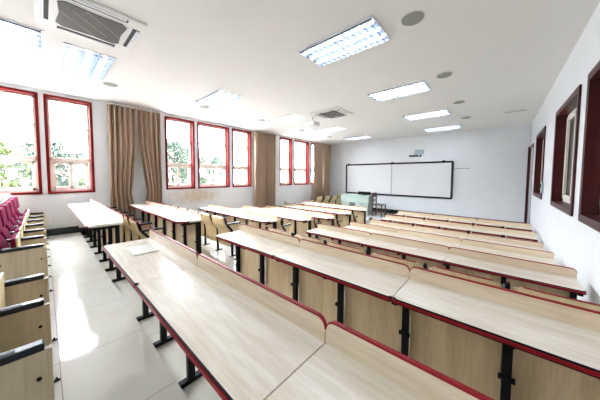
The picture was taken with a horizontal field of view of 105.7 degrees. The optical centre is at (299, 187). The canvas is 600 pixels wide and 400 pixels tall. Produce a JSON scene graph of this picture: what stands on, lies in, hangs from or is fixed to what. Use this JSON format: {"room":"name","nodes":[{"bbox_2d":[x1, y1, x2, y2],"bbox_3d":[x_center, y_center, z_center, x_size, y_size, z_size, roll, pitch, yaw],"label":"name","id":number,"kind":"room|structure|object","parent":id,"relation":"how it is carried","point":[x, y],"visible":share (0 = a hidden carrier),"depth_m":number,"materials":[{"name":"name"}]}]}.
{"room":"lecture hall","nodes":[
{"label":"lecture hall","id":0,"kind":"room"},
{"bbox_2d":[0,82,313,228],"bbox_3d":[-2.608,-0.128,7.511,0.260,3.860,12.380,3,4,41],"label":"wall","id":1,"kind":"structure","parent":0,"point":[55,207],"depth_m":5.65,"materials":[{"name":"paint"}]},
{"bbox_2d":[0,86,42,194],"bbox_3d":[-5.531,-0.846,4.106,0.224,1.975,1.100,3,4,41],"label":"window","id":2,"kind":"structure","parent":1,"relation":"in","point":[35,160],"depth_m":4.41,"materials":[{"name":"red paint"}]},
{"bbox_2d":[46,226,86,235],"bbox_3d":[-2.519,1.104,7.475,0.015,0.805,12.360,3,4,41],"label":"baseboard","id":3,"kind":"structure","parent":1,"relation":"attached to","point":[74,229],"depth_m":4.75,"materials":[{"name":"black tile"}]},
{"bbox_2d":[43,94,94,193],"bbox_3d":[-4.884,-0.879,4.835,0.224,1.975,0.710,3,4,41],"label":"window","id":4,"kind":"structure","parent":1,"relation":"in","point":[51,161],"depth_m":4.85,"materials":[{"name":"red paint"}]},
{"bbox_2d":[164,116,194,189],"bbox_3d":[-3.435,-0.953,6.468,0.224,1.975,0.780,3,4,41],"label":"window","id":5,"kind":"structure","parent":1,"relation":"in","point":[191,165],"depth_m":6.60,"materials":[{"name":"red paint"}]},
{"bbox_2d":[197,122,229,188],"bbox_3d":[-2.768,-0.987,7.219,0.224,1.975,1.050,3,4,41],"label":"window","id":6,"kind":"structure","parent":1,"relation":"in","point":[226,167],"depth_m":7.39,"materials":[{"name":"red paint"}]},
{"bbox_2d":[232,128,251,186],"bbox_3d":[-2.092,-1.022,7.982,0.224,1.975,0.770,3,4,41],"label":"window","id":7,"kind":"structure","parent":1,"relation":"in","point":[247,168],"depth_m":8.14,"materials":[{"name":"red paint"}]},
{"bbox_2d":[280,137,291,185],"bbox_3d":[-0.656,-1.095,9.601,0.224,1.975,0.720,3,4,41],"label":"window","id":8,"kind":"structure","parent":1,"relation":"in","point":[288,169],"depth_m":9.79,"materials":[{"name":"red paint"}]},
{"bbox_2d":[294,140,308,184],"bbox_3d":[0.004,-1.129,10.345,0.224,1.975,1.010,3,4,41],"label":"window","id":9,"kind":"structure","parent":1,"relation":"in","point":[305,170],"depth_m":10.62,"materials":[{"name":"red paint"}]},
{"bbox_2d":[46,212,500,399],"bbox_3d":[0.194,1.468,4.963,7.430,0.965,12.580,3,4,41],"label":"floor","id":10,"kind":"structure","parent":0,"point":[101,351],"depth_m":1.75,"materials":[{"name":"tile"}]},
{"bbox_2d":[0,202,50,265],"bbox_3d":[-3.691,0.625,3.059,0.511,0.865,0.420,3,4,41],"label":"chair","id":11,"kind":"object","parent":10,"relation":"on","point":[33,232],"visible":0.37,"depth_m":2.94,"materials":[{"name":"red fabric"}]},
{"bbox_2d":[0,203,11,220],"bbox_3d":[-3.812,0.316,2.936,0.384,0.206,0.086,3,4,41],"label":"cushion","id":12,"kind":"object","parent":11,"relation":"on","point":[8,212],"depth_m":2.90,"materials":[{"name":"pink fabric"}]},
{"bbox_2d":[0,207,51,277],"bbox_3d":[-3.316,0.645,2.727,0.511,0.865,0.420,3,4,41],"label":"chair","id":13,"kind":"object","parent":10,"relation":"on","point":[31,240],"visible":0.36,"depth_m":2.61,"materials":[{"name":"beige wood"}]},
{"bbox_2d":[0,207,7,226],"bbox_3d":[-3.437,0.335,2.603,0.384,0.206,0.086,3,4,41],"label":"cushion","id":14,"kind":"object","parent":13,"relation":"on","point":[3,215],"depth_m":2.57,"materials":[{"name":"pink fabric"}]},
{"bbox_2d":[2,199,49,257],"bbox_3d":[-4.067,0.606,3.392,0.511,0.865,0.420,3,4,41],"label":"chair","id":15,"kind":"object","parent":10,"relation":"on","point":[13,221],"visible":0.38,"depth_m":3.27,"materials":[{"name":"red fabric"}]},
{"bbox_2d":[4,200,14,215],"bbox_3d":[-4.188,0.297,3.268,0.384,0.206,0.086,3,4,41],"label":"cushion","id":16,"kind":"object","parent":15,"relation":"on","point":[9,202],"depth_m":3.24,"materials":[{"name":"pink fabric"}]},
{"bbox_2d":[0,216,52,291],"bbox_3d":[-2.940,0.664,2.395,0.511,0.865,0.420,3,4,41],"label":"chair","id":17,"kind":"object","parent":10,"relation":"on","point":[16,261],"visible":0.71,"depth_m":2.26,"materials":[{"name":"brown wood"}]},
{"bbox_2d":[0,339,54,399],"bbox_3d":[-1.381,0.744,1.015,0.511,0.865,0.420,3,4,41],"label":"chair","id":18,"kind":"object","parent":10,"relation":"on","point":[26,371],"visible":1,"depth_m":0.94,"materials":[{"name":"brown wood"}]},
{"bbox_2d":[6,197,49,249],"bbox_3d":[-4.442,0.587,3.724,0.511,0.865,0.420,3,4,41],"label":"chair","id":19,"kind":"object","parent":10,"relation":"on","point":[34,221],"visible":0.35,"depth_m":3.61,"materials":[{"name":"red fabric"}]},
{"bbox_2d":[7,198,16,211],"bbox_3d":[-4.564,0.278,3.600,0.384,0.206,0.086,3,4,41],"label":"cushion","id":20,"kind":"object","parent":19,"relation":"on","point":[13,200],"depth_m":3.55,"materials":[{"name":"pink fabric"}]},
{"bbox_2d":[9,195,48,243],"bbox_3d":[-4.833,0.567,4.070,0.552,0.865,0.420,3,4,41],"label":"chair","id":21,"kind":"object","parent":10,"relation":"on","point":[37,215],"visible":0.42,"depth_m":3.98,"materials":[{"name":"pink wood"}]},
{"bbox_2d":[11,196,18,208],"bbox_3d":[-4.939,0.259,3.932,0.384,0.206,0.086,3,4,41],"label":"cushion","id":22,"kind":"object","parent":21,"relation":"on","point":[16,198],"depth_m":3.89,"materials":[{"name":"pink fabric"}]},
{"bbox_2d":[0,272,60,382],"bbox_3d":[-1.771,0.724,1.361,0.552,0.865,0.420,3,4,41],"label":"chair","id":23,"kind":"object","parent":10,"relation":"on","point":[25,318],"visible":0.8,"depth_m":1.29,"materials":[{"name":"brown wood"}]},
{"bbox_2d":[67,198,96,242],"bbox_3d":[-4.180,0.659,4.424,1.011,0.824,0.424,3,4,41],"label":"desk","id":24,"kind":"object","parent":10,"relation":"on","point":[93,203],"visible":0.59,"depth_m":4.47,"materials":[{"name":"brown wood"}]},
{"bbox_2d":[71,202,107,253],"bbox_3d":[-3.439,0.697,3.768,1.037,0.824,0.424,3,4,41],"label":"desk","id":25,"kind":"object","parent":10,"relation":"on","point":[100,209],"visible":0.69,"depth_m":3.80,"materials":[{"name":"brown wood"}]},
{"bbox_2d":[77,208,125,281],"bbox_3d":[-2.685,0.735,3.101,1.045,0.824,0.424,3,4,41],"label":"desk","id":26,"kind":"object","parent":10,"relation":"on","point":[110,223],"visible":0.74,"depth_m":2.99,"materials":[{"name":"brown wood"}]},
{"bbox_2d":[123,214,134,241],"bbox_3d":[-2.977,0.746,3.926,0.494,0.715,0.320,3,4,41],"label":"chair","id":27,"kind":"object","parent":10,"relation":"on","point":[126,231],"visible":0.26,"depth_m":3.97,"materials":[{"name":"brown wood"}]},
{"bbox_2d":[124,216,150,240],"bbox_3d":[-2.602,0.765,3.594,0.494,0.715,0.320,3,4,41],"label":"chair","id":28,"kind":"object","parent":10,"relation":"on","point":[133,235],"visible":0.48,"depth_m":3.54,"materials":[{"name":"brown wood"}]},
{"bbox_2d":[128,200,158,227],"bbox_3d":[-3.524,0.730,5.170,1.011,0.824,0.424,3,4,41],"label":"desk","id":29,"kind":"object","parent":10,"relation":"on","point":[147,217],"visible":0.61,"depth_m":5.19,"materials":[{"name":"brown wood"}]},
{"bbox_2d":[126,217,163,239],"bbox_3d":[-2.208,0.785,3.245,0.544,0.715,0.320,3,4,41],"label":"chair","id":30,"kind":"object","parent":10,"relation":"on","point":[142,229],"visible":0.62,"depth_m":3.11,"materials":[{"name":"brown wood"}]},
{"bbox_2d":[102,229,197,347],"bbox_3d":[-1.127,0.815,1.723,1.011,0.824,0.424,3,4,41],"label":"desk","id":31,"kind":"object","parent":10,"relation":"on","point":[172,257],"visible":0.66,"depth_m":1.60,"materials":[{"name":"brown wood"}]},
{"bbox_2d":[126,244,158,255],"bbox_3d":[-1.243,0.482,1.787,0.250,0.004,0.160,3,4,41],"label":"paper sheet","id":32,"kind":"object","parent":31,"relation":"on","point":[146,248],"visible":1,"depth_m":1.77,"materials":[{"name":"white paper"}]},
{"bbox_2d":[140,203,176,238],"bbox_3d":[-2.783,0.768,4.514,1.037,0.824,0.424,3,4,41],"label":"desk","id":33,"kind":"object","parent":10,"relation":"on","point":[162,209],"visible":0.62,"depth_m":4.52,"materials":[{"name":"brown wood"}]},
{"bbox_2d":[156,208,201,253],"bbox_3d":[-2.029,0.806,3.847,1.045,0.824,0.424,3,4,41],"label":"desk","id":34,"kind":"object","parent":10,"relation":"on","point":[188,223],"visible":0.71,"depth_m":3.78,"materials":[{"name":"brown wood"}]},
{"bbox_2d":[197,211,216,245],"bbox_3d":[-1.780,0.828,4.526,0.494,0.715,0.320,3,4,41],"label":"chair","id":35,"kind":"object","parent":10,"relation":"on","point":[210,233],"visible":0.7,"depth_m":4.46,"materials":[{"name":"brown wood"}]},
{"bbox_2d":[197,204,225,216],"bbox_3d":[-2.454,0.915,6.389,1.011,0.824,0.424,3,4,41],"label":"desk","id":36,"kind":"object","parent":10,"relation":"on","point":[211,209],"visible":0.48,"depth_m":6.40,"materials":[{"name":"brown wood"}]},
{"bbox_2d":[209,214,239,256],"bbox_3d":[-1.386,0.848,4.177,0.544,0.715,0.320,3,4,41],"label":"chair","id":37,"kind":"object","parent":10,"relation":"on","point":[222,226],"visible":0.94,"depth_m":4.06,"materials":[{"name":"brown wood"}]},
{"bbox_2d":[135,254,326,399],"bbox_3d":[-0.385,0.853,1.067,1.037,0.824,0.424,3,4,41],"label":"desk","id":38,"kind":"object","parent":10,"relation":"on","point":[246,337],"visible":0.99,"depth_m":0.88,"materials":[{"name":"brown wood"}]},
{"bbox_2d":[215,207,248,230],"bbox_3d":[-1.713,0.953,5.734,1.037,0.824,0.424,3,4,41],"label":"desk","id":39,"kind":"object","parent":10,"relation":"on","point":[231,214],"visible":0.47,"depth_m":5.72,"materials":[{"name":"brown wood"}]},
{"bbox_2d":[235,205,260,211],"bbox_3d":[-1.676,1.015,7.275,1.011,0.824,0.424,3,4,41],"label":"desk","id":40,"kind":"object","parent":10,"relation":"on","point":[244,207],"visible":0.3,"depth_m":7.26,"materials":[{"name":"brown wood"}]},
{"bbox_2d":[237,211,276,228],"bbox_3d":[-0.959,0.991,5.066,1.045,0.824,0.424,3,4,41],"label":"desk","id":41,"kind":"object","parent":10,"relation":"on","point":[260,220],"visible":0.48,"depth_m":5.01,"materials":[{"name":"brown wood"}]},
{"bbox_2d":[216,224,299,298],"bbox_3d":[-0.471,0.886,2.468,1.011,0.824,0.424,3,4,41],"label":"desk","id":42,"kind":"object","parent":10,"relation":"on","point":[257,248],"visible":0.71,"depth_m":2.45,"materials":[{"name":"brown wood"}]},
{"bbox_2d":[255,208,283,220],"bbox_3d":[-0.935,1.052,6.619,1.037,0.824,0.424,3,4,41],"label":"desk","id":43,"kind":"object","parent":10,"relation":"on","point":[263,210],"visible":0.27,"depth_m":6.57,"materials":[{"name":"brown wood"}]},
{"bbox_2d":[277,220,290,232],"bbox_3d":[-0.505,1.042,5.184,0.544,0.715,0.320,3,4,41],"label":"chair","id":44,"kind":"object","parent":10,"relation":"on","point":[280,226],"visible":0.28,"depth_m":4.99,"materials":[{"name":"brown wood"}]},
{"bbox_2d":[277,211,311,236],"bbox_3d":[-0.181,1.091,5.952,1.045,0.824,0.424,3,4,41],"label":"desk","id":45,"kind":"object","parent":10,"relation":"on","point":[303,221],"visible":0.56,"depth_m":5.91,"materials":[{"name":"brown wood"}]},
{"bbox_2d":[283,206,306,233],"bbox_3d":[-0.252,1.096,7.393,1.037,0.857,0.424,3,4,41],"label":"desk","id":46,"kind":"object","parent":10,"relation":"on","point":[296,210],"visible":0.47,"depth_m":7.41,"materials":[{"name":"brown wood"}]},
{"bbox_2d":[291,232,323,285],"bbox_3d":[0.167,0.925,2.843,0.494,0.715,0.320,3,4,41],"label":"chair","id":47,"kind":"object","parent":10,"relation":"on","point":[299,236],"visible":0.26,"depth_m":2.73,"materials":[{"name":"brown wood"}]},
{"bbox_2d":[298,204,324,211],"bbox_3d":[0.405,1.062,8.133,1.037,0.857,0.424,3,4,41],"label":"desk","id":48,"kind":"object","parent":10,"relation":"on","point":[314,208],"visible":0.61,"depth_m":8.13,"materials":[{"name":"brown wood"}]},
{"bbox_2d":[305,209,333,225],"bbox_3d":[0.502,1.134,6.726,1.045,0.857,0.424,3,4,41],"label":"desk","id":49,"kind":"object","parent":10,"relation":"on","point":[325,218],"visible":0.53,"depth_m":6.63,"materials":[{"name":"brown wood"}]},
{"bbox_2d":[316,203,341,208],"bbox_3d":[1.107,1.043,8.927,1.037,0.824,0.424,3,4,41],"label":"desk","id":50,"kind":"object","parent":10,"relation":"on","point":[335,206],"visible":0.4,"depth_m":8.87,"materials":[{"name":"brown wood"}]},
{"bbox_2d":[322,206,351,227],"bbox_3d":[1.159,1.101,7.466,1.045,0.857,0.424,3,4,41],"label":"desk","id":51,"kind":"object","parent":10,"relation":"on","point":[345,215],"visible":0.56,"depth_m":7.37,"materials":[{"name":"brown wood"}]},
{"bbox_2d":[306,223,370,251],"bbox_3d":[0.599,1.071,3.688,1.011,0.824,0.424,3,4,41],"label":"desk","id":52,"kind":"object","parent":10,"relation":"on","point":[349,237],"visible":0.51,"depth_m":3.65,"materials":[{"name":"brown wood"}]},
{"bbox_2d":[275,239,409,352],"bbox_3d":[0.271,0.924,1.812,1.037,0.824,0.424,3,4,41],"label":"desk","id":53,"kind":"object","parent":10,"relation":"on","point":[370,282],"visible":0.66,"depth_m":1.76,"materials":[{"name":"brown wood"}]},
{"bbox_2d":[324,240,365,289],"bbox_3d":[0.542,0.945,2.511,0.494,0.715,0.320,3,4,41],"label":"chair","id":54,"kind":"object","parent":10,"relation":"on","point":[359,250],"visible":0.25,"depth_m":2.37,"materials":[{"name":"brown wood"}]},
{"bbox_2d":[337,205,365,223],"bbox_3d":[1.862,1.081,8.259,1.045,0.824,0.424,3,4,41],"label":"desk","id":55,"kind":"object","parent":10,"relation":"on","point":[360,212],"visible":0.52,"depth_m":8.14,"materials":[{"name":"brown wood"}]},
{"bbox_2d":[340,193,373,215],"bbox_3d":[2.482,0.705,9.868,1.340,0.820,0.600,3,4,41],"label":"desk","id":56,"kind":"object","parent":10,"relation":"on","point":[347,199],"visible":0.58,"depth_m":9.54,"materials":[{"name":"green metal"}]},
{"bbox_2d":[344,222,396,254],"bbox_3d":[1.377,1.171,4.573,1.011,0.824,0.424,3,4,41],"label":"desk","id":57,"kind":"object","parent":10,"relation":"on","point":[389,231],"visible":0.3,"depth_m":4.57,"materials":[{"name":"brown wood"}]},
{"bbox_2d":[372,192,385,216],"bbox_3d":[3.193,0.678,9.209,0.425,0.950,0.420,3,4,41],"label":"wooden chair","id":58,"kind":"object","parent":10,"relation":"on","point":[375,193],"visible":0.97,"depth_m":9.20,"materials":[{"name":"brown wood"}]},
{"bbox_2d":[266,320,494,399],"bbox_3d":[0.369,0.891,0.400,1.045,0.824,0.424,3,4,41],"label":"desk","id":59,"kind":"object","parent":10,"relation":"on","point":[351,365],"visible":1,"depth_m":0.64,"materials":[{"name":"brown wood"}]},
{"bbox_2d":[368,218,412,229],"bbox_3d":[2.054,1.214,5.353,1.029,0.857,0.424,3,4,41],"label":"desk","id":60,"kind":"object","parent":10,"relation":"on","point":[390,223],"visible":0.32,"depth_m":5.38,"materials":[{"name":"brown wood"}]},
{"bbox_2d":[366,250,421,314],"bbox_3d":[0.918,0.964,2.179,0.494,0.715,0.320,3,4,41],"label":"chair","id":61,"kind":"object","parent":10,"relation":"on","point":[409,263],"visible":0.2,"depth_m":2.02,"materials":[{"name":"brown wood"}]},
{"bbox_2d":[381,213,423,225],"bbox_3d":[2.710,1.180,6.093,1.029,0.857,0.424,3,4,41],"label":"desk","id":62,"kind":"object","parent":10,"relation":"on","point":[403,219],"visible":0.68,"depth_m":6.08,"materials":[{"name":"brown wood"}]},
{"bbox_2d":[361,233,448,268],"bbox_3d":[1.340,1.109,3.032,1.037,0.824,0.424,3,4,41],"label":"desk","id":63,"kind":"object","parent":10,"relation":"on","point":[421,252],"visible":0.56,"depth_m":2.96,"materials":[{"name":"brown wood"}]},
{"bbox_2d":[394,211,432,219],"bbox_3d":[3.420,1.161,6.881,1.011,0.824,0.424,3,4,41],"label":"desk","id":64,"kind":"object","parent":10,"relation":"on","point":[400,213],"visible":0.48,"depth_m":6.88,"materials":[{"name":"brown wood"}]},
{"bbox_2d":[393,229,460,248],"bbox_3d":[2.119,1.208,3.917,1.037,0.824,0.424,3,4,41],"label":"desk","id":65,"kind":"object","parent":10,"relation":"on","point":[448,241],"visible":0.3,"depth_m":3.90,"materials":[{"name":"brown wood"}]},
{"bbox_2d":[410,223,467,243],"bbox_3d":[2.801,1.252,4.691,1.037,0.857,0.424,3,4,41],"label":"desk","id":66,"kind":"object","parent":10,"relation":"on","point":[439,231],"visible":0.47,"depth_m":4.70,"materials":[{"name":"brown wood"}]},
{"bbox_2d":[420,217,472,231],"bbox_3d":[3.458,1.218,5.432,1.037,0.857,0.424,3,4,41],"label":"desk","id":67,"kind":"object","parent":10,"relation":"on","point":[447,224],"visible":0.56,"depth_m":5.40,"materials":[{"name":"brown wood"}]},
{"bbox_2d":[431,214,476,229],"bbox_3d":[4.161,1.199,6.225,1.037,0.824,0.424,3,4,41],"label":"desk","id":68,"kind":"object","parent":10,"relation":"on","point":[465,220],"visible":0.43,"depth_m":6.20,"materials":[{"name":"brown wood"}]},
{"bbox_2d":[423,263,501,286],"bbox_3d":[1.293,0.983,1.847,0.494,0.715,0.320,3,4,41],"label":"chair","id":69,"kind":"object","parent":10,"relation":"on","point":[438,269],"visible":0.1,"depth_m":1.70,"materials":[{"name":"brown wood"}]},
{"bbox_2d":[392,266,599,399],"bbox_3d":[1.025,0.962,1.145,1.045,0.824,0.424,3,4,41],"label":"desk","id":70,"kind":"object","parent":10,"relation":"on","point":[459,327],"visible":0.8,"depth_m":1.17,"materials":[{"name":"brown wood"}]},
{"bbox_2d":[476,219,531,230],"bbox_3d":[4.915,1.237,5.558,1.045,0.824,0.424,3,4,41],"label":"desk","id":71,"kind":"object","parent":10,"relation":"on","point":[482,222],"visible":0.3,"depth_m":5.52,"materials":[{"name":"brown wood"}]},
{"bbox_2d":[472,223,537,241],"bbox_3d":[4.212,1.257,4.764,1.045,0.857,0.424,3,4,41],"label":"desk","id":72,"kind":"object","parent":10,"relation":"on","point":[477,229],"visible":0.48,"depth_m":4.73,"materials":[{"name":"brown wood"}]},
{"bbox_2d":[467,230,543,250],"bbox_3d":[3.555,1.290,4.024,1.045,0.857,0.424,3,4,41],"label":"desk","id":73,"kind":"object","parent":10,"relation":"on","point":[503,239],"visible":0.23,"depth_m":4.05,"materials":[{"name":"brown wood"}]},
{"bbox_2d":[459,239,556,264],"bbox_3d":[2.873,1.247,3.250,1.045,0.824,0.424,3,4,41],"label":"desk","id":74,"kind":"object","parent":10,"relation":"on","point":[493,248],"visible":0.28,"depth_m":3.23,"materials":[{"name":"brown wood"}]},
{"bbox_2d":[443,247,586,298],"bbox_3d":[2.094,1.147,2.365,1.045,0.824,0.424,3,4,41],"label":"desk","id":75,"kind":"object","parent":10,"relation":"on","point":[545,277],"visible":0.46,"depth_m":2.29,"materials":[{"name":"brown wood"}]},
{"bbox_2d":[501,282,599,365],"bbox_3d":[1.688,1.003,1.498,0.544,0.715,0.320,3,4,41],"label":"chair","id":76,"kind":"object","parent":10,"relation":"on","point":[576,302],"visible":0.18,"depth_m":1.39,"materials":[{"name":"brown wood"}]},
{"bbox_2d":[0,0,599,144],"bbox_3d":[0.282,-1.983,4.863,8.030,0.150,12.780,3,4,41],"label":"ceiling","id":77,"kind":"structure","parent":0,"point":[502,56],"depth_m":3.29,"materials":[{"name":"paint"}]},
{"bbox_2d":[0,17,43,47],"bbox_3d":[-3.494,-1.787,2.396,0.520,0.034,1.050,3,4,41],"label":"recessed light","id":78,"kind":"object","parent":77,"relation":"in","point":[9,29],"visible":1,"depth_m":2.65,"materials":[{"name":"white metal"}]},
{"bbox_2d":[60,42,115,78],"bbox_3d":[-3.171,-1.835,3.378,1.050,0.034,0.520,3,4,41],"label":"recessed light","id":79,"kind":"object","parent":77,"relation":"in","point":[76,59],"visible":1,"depth_m":3.29,"materials":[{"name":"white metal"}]},
{"bbox_2d":[33,0,146,52],"bbox_3d":[-2.255,-1.779,2.461,0.820,0.042,0.820,3,4,41],"label":"air conditioner","id":80,"kind":"object","parent":77,"relation":"attached to","point":[91,20],"visible":1,"depth_m":2.41,"materials":[{"name":"white plastic"}]},
{"bbox_2d":[38,0,48,19],"bbox_3d":[-2.487,-1.754,2.200,0.500,0.012,0.070,3,4,41],"label":"outlet","id":81,"kind":"object","parent":80,"relation":"attached to","point":[43,5],"depth_m":2.23,"materials":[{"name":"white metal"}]},
{"bbox_2d":[57,26,114,47],"bbox_3d":[-2.517,-1.780,2.693,0.070,0.012,0.500,3,4,41],"label":"outlet","id":82,"kind":"object","parent":80,"relation":"attached to","point":[61,28],"depth_m":2.66,"materials":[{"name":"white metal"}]},
{"bbox_2d":[55,1,126,43],"bbox_3d":[-2.255,-1.763,2.462,0.530,0.006,0.530,3,4,41],"label":"grille","id":83,"kind":"object","parent":80,"relation":"attached to","point":[68,14],"depth_m":2.42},
{"bbox_2d":[72,0,128,22],"bbox_3d":[-1.997,-1.758,2.233,0.060,0.004,0.500,3,4,41],"label":"outlet","id":84,"kind":"object","parent":80,"relation":"attached to","point":[125,19],"depth_m":2.25,"materials":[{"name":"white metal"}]},
{"bbox_2d":[123,29,139,47],"bbox_3d":[-2.023,-1.778,2.723,0.500,0.012,0.070,3,4,41],"label":"outlet","id":85,"kind":"object","parent":80,"relation":"attached to","point":[132,35],"depth_m":2.69,"materials":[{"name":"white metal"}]},
{"bbox_2d":[105,102,161,218],"bbox_3d":[-3.965,-0.571,5.545,0.184,2.728,1.111,3,4,41],"label":"curtain","id":86,"kind":"object","parent":77,"relation":"hanging from","point":[122,125],"visible":0.88,"depth_m":5.43,"materials":[{"name":"brown fabric"}]},
{"bbox_2d":[195,89,241,106],"bbox_3d":[-1.778,-1.904,4.888,1.050,0.034,0.520,3,4,41],"label":"recessed light","id":87,"kind":"object","parent":77,"relation":"in","point":[219,97],"visible":1,"depth_m":4.81,"materials":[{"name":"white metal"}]},
{"bbox_2d":[253,130,275,207],"bbox_3d":[-1.301,-0.457,8.563,0.185,3.228,1.031,3,4,41],"label":"curtain","id":88,"kind":"object","parent":77,"relation":"hanging from","point":[264,142],"visible":0.8,"depth_m":8.49,"materials":[{"name":"brown fabric"}]},
{"bbox_2d":[268,113,305,123],"bbox_3d":[-0.397,-1.979,6.535,1.050,0.034,0.520,3,4,41],"label":"recessed light","id":89,"kind":"object","parent":77,"relation":"in","point":[290,117],"visible":1,"depth_m":6.46,"materials":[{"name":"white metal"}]},
{"bbox_2d":[305,116,319,127],"bbox_3d":[0.362,-1.853,6.373,0.320,0.259,0.295,3,4,41],"label":"projector","id":90,"kind":"object","parent":77,"relation":"hanging from","point":[312,123],"visible":1,"depth_m":6.29,"materials":[{"name":"white plastic"}]},
{"bbox_2d":[313,142,330,198],"bbox_3d":[1.107,-0.631,11.274,0.185,3.128,1.371,3,4,41],"label":"curtain","id":91,"kind":"object","parent":77,"relation":"hanging from","point":[322,152],"visible":0.8,"depth_m":11.15,"materials":[{"name":"brown fabric"}]},
{"bbox_2d":[313,126,344,132],"bbox_3d":[1.028,-2.047,8.050,1.050,0.034,0.520,3,4,41],"label":"recessed light","id":92,"kind":"object","parent":77,"relation":"in","point":[331,129],"visible":1,"depth_m":7.98,"materials":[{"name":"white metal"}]},
{"bbox_2d":[310,106,352,118],"bbox_3d":[0.833,-1.937,5.941,0.820,0.042,0.820,3,4,41],"label":"air conditioner","id":93,"kind":"object","parent":77,"relation":"attached to","point":[334,112],"visible":1,"depth_m":5.85,"materials":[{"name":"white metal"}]},
{"bbox_2d":[319,111,344,117],"bbox_3d":[0.833,-1.921,5.942,0.530,0.006,0.530,3,4,41],"label":"grille","id":94,"kind":"object","parent":93,"relation":"attached to","point":[328,114],"depth_m":5.94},
{"bbox_2d":[297,15,390,66],"bbox_3d":[0.526,-1.787,2.870,1.050,0.034,0.520,3,4,41],"label":"recessed light","id":95,"kind":"object","parent":77,"relation":"in","point":[367,33],"visible":1,"depth_m":2.79,"materials":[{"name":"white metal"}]},
{"bbox_2d":[366,80,430,101],"bbox_3d":[1.895,-1.857,4.414,1.050,0.034,0.520,3,4,41],"label":"recessed light","id":96,"kind":"object","parent":77,"relation":"in","point":[419,86],"visible":1,"depth_m":4.35,"materials":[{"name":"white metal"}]},
{"bbox_2d":[400,10,424,25],"bbox_3d":[1.179,-1.769,2.378,0.234,0.012,0.234,3,4,41],"label":"ceiling speaker","id":97,"kind":"object","parent":77,"relation":"attached to","point":[414,17],"visible":1,"depth_m":2.36,"materials":[{"name":"grey plastic"}]},
{"bbox_2d":[402,109,450,120],"bbox_3d":[3.348,-1.931,6.051,1.050,0.034,0.520,3,4,41],"label":"recessed light","id":98,"kind":"object","parent":77,"relation":"in","point":[442,112],"visible":1,"depth_m":6.00,"materials":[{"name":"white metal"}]},
{"bbox_2d":[423,124,460,131],"bbox_3d":[4.780,-2.005,7.666,1.050,0.034,0.520,3,4,41],"label":"recessed light","id":99,"kind":"object","parent":77,"relation":"in","point":[458,125],"visible":1,"depth_m":7.60,"materials":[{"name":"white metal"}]},
{"bbox_2d":[330,124,530,222],"bbox_3d":[4.441,-0.194,9.667,8.030,3.860,0.200,3,4,41],"label":"wall","id":100,"kind":"structure","parent":0,"point":[493,187],"depth_m":8.16,"materials":[{"name":"paint"}]},
{"bbox_2d":[346,160,453,198],"bbox_3d":[3.982,-0.385,9.892,4.490,1.458,0.059,3,4,41],"label":"whiteboard","id":101,"kind":"object","parent":100,"relation":"attached to","point":[434,179],"visible":1,"depth_m":9.54,"materials":[{"name":"ceramic"}]},
{"bbox_2d":[341,204,522,222],"bbox_3d":[4.368,1.051,9.642,7.410,0.175,0.020,3,4,41],"label":"baseboard","id":102,"kind":"structure","parent":100,"relation":"attached to","point":[392,211],"depth_m":9.78,"materials":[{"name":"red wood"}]},
{"bbox_2d":[530,2,599,303],"bbox_3d":[3.140,0.166,2.425,0.240,3.860,12.380,3,4,41],"label":"wall","id":103,"kind":"structure","parent":0,"point":[573,243],"depth_m":2.81,"materials":[{"name":"paint"}]},
{"bbox_2d":[524,143,533,223],"bbox_3d":[6.780,0.034,6.600,0.250,2.545,1.060,3,4,41],"label":"door","id":104,"kind":"structure","parent":103,"relation":"in","point":[531,148],"depth_m":6.94,"materials":[{"name":"brown wood"}]},
{"bbox_2d":[533,126,545,199],"bbox_3d":[5.439,-0.525,5.076,0.162,1.480,1.500,3,4,41],"label":"window","id":105,"kind":"structure","parent":103,"relation":"in","point":[541,137],"depth_m":5.57,"materials":[{"name":"brown wood"}]},
{"bbox_2d":[550,84,581,216],"bbox_3d":[3.655,-0.434,3.065,0.162,1.480,1.480,3,4,41],"label":"window","id":106,"kind":"structure","parent":103,"relation":"in","point":[559,199],"depth_m":3.46,"materials":[{"name":"brown wood"}]},
{"bbox_2d":[578,60,599,232],"bbox_3d":[2.454,-0.372,1.712,0.162,1.480,1.480,3,4,41],"label":"window","id":107,"kind":"structure","parent":103,"relation":"in","point":[589,198],"depth_m":2.23,"materials":[{"name":"brown wood"}]},
{"label":"outside","id":108,"kind":"structure","parent":0,"visible":0},
{"bbox_3d":[-18.562,6.365,30.131,52.800,0.200,100.000,3,4,41],"label":"ground","id":109,"kind":"structure","parent":108,"visible":0},
{"bbox_2d":[0,136,31,190],"bbox_3d":[-11.236,2.540,7.276,4.505,9.856,4.346,3,4,41],"label":"tree","id":110,"kind":"object","parent":109,"relation":"on","point":[12,183],"visible":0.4,"depth_m":7.78,"materials":[{"name":"green plant"}]},
{"bbox_2d":[3,131,87,187],"bbox_3d":[-12.503,2.161,12.361,4.780,10.082,4.518,3,4,37],"label":"tree","id":111,"kind":"object","parent":109,"relation":"on","point":[56,152],"visible":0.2,"depth_m":11.11,"materials":[{"name":"green plant"}]},
{"bbox_2d":[74,171,87,188],"bbox_3d":[-8.226,3.199,9.753,1.951,8.325,2.113,3,4,41],"label":"tree","id":112,"kind":"object","parent":109,"relation":"on","point":[83,183],"visible":0.03,"depth_m":9.08,"materials":[{"name":"green plant"}]},
{"bbox_2d":[167,133,200,184],"bbox_3d":[-8.484,1.703,15.551,3.656,10.721,3.755,3,4,41],"label":"tree","id":113,"kind":"object","parent":109,"relation":"on","point":[179,151],"visible":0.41,"depth_m":14.86,"materials":[{"name":"green plant"}]},
{"bbox_2d":[199,150,223,183],"bbox_3d":[-8.587,1.485,22.036,3.981,10.497,4.069,3,4,41],"label":"tree","id":114,"kind":"object","parent":109,"relation":"on","point":[213,159],"visible":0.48,"depth_m":21.17,"materials":[{"name":"green plant"}]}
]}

